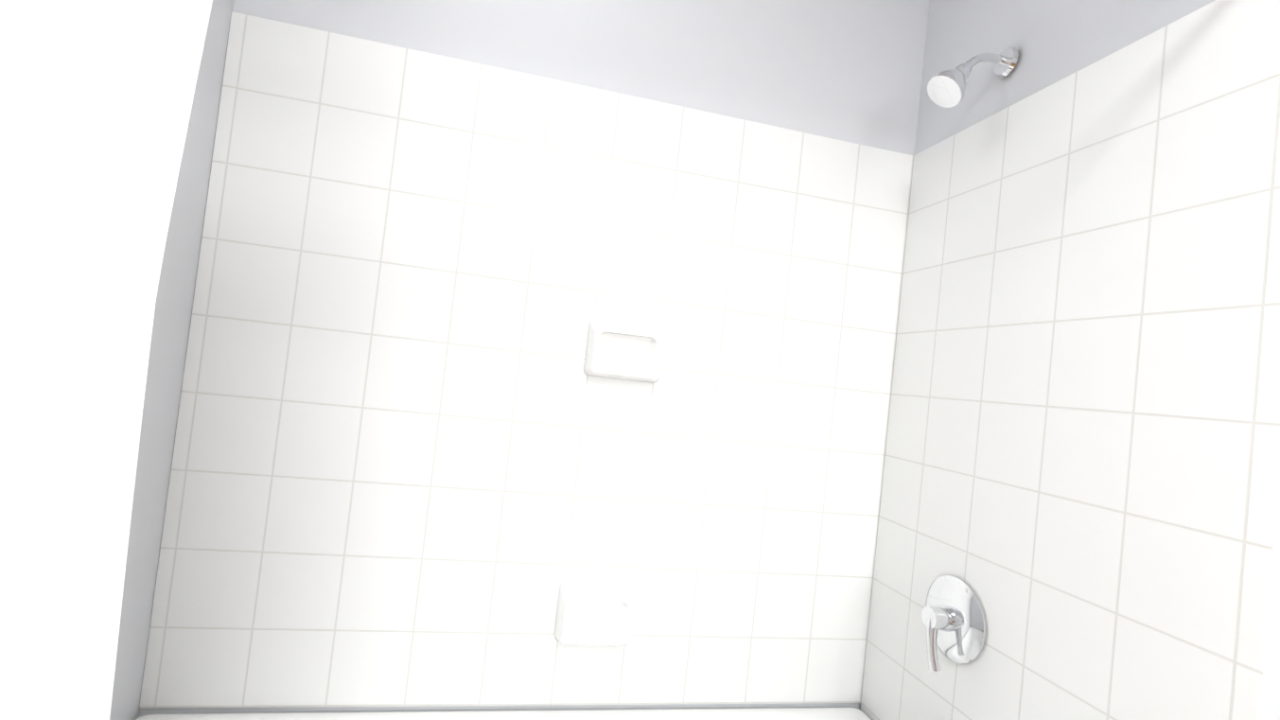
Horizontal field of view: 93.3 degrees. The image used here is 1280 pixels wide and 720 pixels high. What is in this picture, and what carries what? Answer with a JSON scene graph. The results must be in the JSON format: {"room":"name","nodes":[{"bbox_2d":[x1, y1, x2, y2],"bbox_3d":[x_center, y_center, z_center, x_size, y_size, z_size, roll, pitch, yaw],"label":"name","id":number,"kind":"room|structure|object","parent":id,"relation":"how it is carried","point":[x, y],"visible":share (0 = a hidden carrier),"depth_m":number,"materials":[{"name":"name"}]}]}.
{"room":"bathroom","nodes":[
{"label":"bathroom","id":0,"kind":"room"},
{"bbox_2d":[109,0,234,719],"bbox_3d":[-0.539,-0.190,-0.561,0.100,2.560,3.570,7,-2,-12],"label":"wall","id":1,"kind":"structure","parent":0,"point":[171,321],"depth_m":1.13,"materials":[{"name":"white paint"}]},
{"bbox_2d":[0,0,212,719],"bbox_3d":[0.021,0.217,0.551,1.550,1.802,0.153,7,-2,-12],"label":"shower curtain","id":2,"kind":"object","parent":1,"relation":"attached to","point":[96,96],"visible":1,"depth_m":0.42,"materials":[{"name":"white fabric"}]},
{"bbox_2d":[139,0,929,716],"bbox_3d":[-0.175,-0.090,1.397,1.660,2.560,0.100,7,-2,-12],"label":"wall","id":3,"kind":"structure","parent":0,"point":[847,70],"depth_m":1.42,"materials":[{"name":"white paint"}]},
{"bbox_2d":[139,11,913,708],"bbox_3d":[-0.132,0.076,1.350,1.560,1.376,0.008,7,-2,-12],"label":"wall tile","id":4,"kind":"structure","parent":3,"relation":"attached to","point":[421,456],"depth_m":1.31,"materials":[{"name":"white tile"}]},
{"bbox_2d":[554,580,635,645],"bbox_3d":[-0.096,0.561,1.329,0.172,0.128,0.042,7,-2,-12],"label":"soap dish","id":5,"kind":"object","parent":4,"relation":"attached to","point":[590,613],"visible":1,"depth_m":1.32,"materials":[{"name":"white ceramic"}]},
{"bbox_2d":[583,318,664,382],"bbox_3d":[-0.032,-0.020,1.346,0.172,0.128,0.042,7,-2,-12],"label":"soap dish","id":6,"kind":"object","parent":4,"relation":"attached to","point":[622,350],"visible":1,"depth_m":1.34,"materials":[{"name":"white ceramic"}]},
{"bbox_2d":[914,0,1279,719],"bbox_3d":[0.822,0.014,1.210,0.220,2.560,0.890,7,-2,-12],"label":"wall","id":7,"kind":"structure","parent":0,"point":[1053,40],"depth_m":1.22,"materials":[{"name":"white paint"}]},
{"bbox_2d":[927,46,1017,107],"bbox_3d":[0.676,-0.587,1.238,0.170,0.146,0.076,7,-2,-12],"label":"shower head","id":8,"kind":"object","parent":7,"relation":"attached to","point":[946,89],"visible":1,"depth_m":1.23},
{"bbox_2d":[859,0,1279,719],"bbox_3d":[0.682,0.375,1.121,0.008,1.807,0.784,7,-2,-12],"label":"wall tile","id":9,"kind":"structure","parent":7,"relation":"attached to","point":[1079,496],"depth_m":0.98,"materials":[{"name":"white tile"}]},
{"bbox_2d":[921,575,986,671],"bbox_3d":[0.605,0.527,1.216,0.065,0.180,0.164,7,-2,-12],"label":"tub valve","id":10,"kind":"object","parent":9,"relation":"attached to","point":[953,617],"visible":1,"depth_m":1.19,"materials":[{"name":"silver metal"}]},
{"bbox_3d":[0.179,1.232,-0.413,1.880,0.100,3.770,7,-2,-12],"label":"floor","id":11,"kind":"structure","parent":0,"visible":0},
{"bbox_2d":[134,707,871,719],"bbox_3d":[-0.148,0.971,0.922,1.544,0.429,0.803,7,-2,-12],"label":"bathtub","id":12,"kind":"object","parent":11,"relation":"on","point":[806,713],"visible":0.98,"depth_m":1.30,"materials":[{"name":"white ceramic"}]}
]}

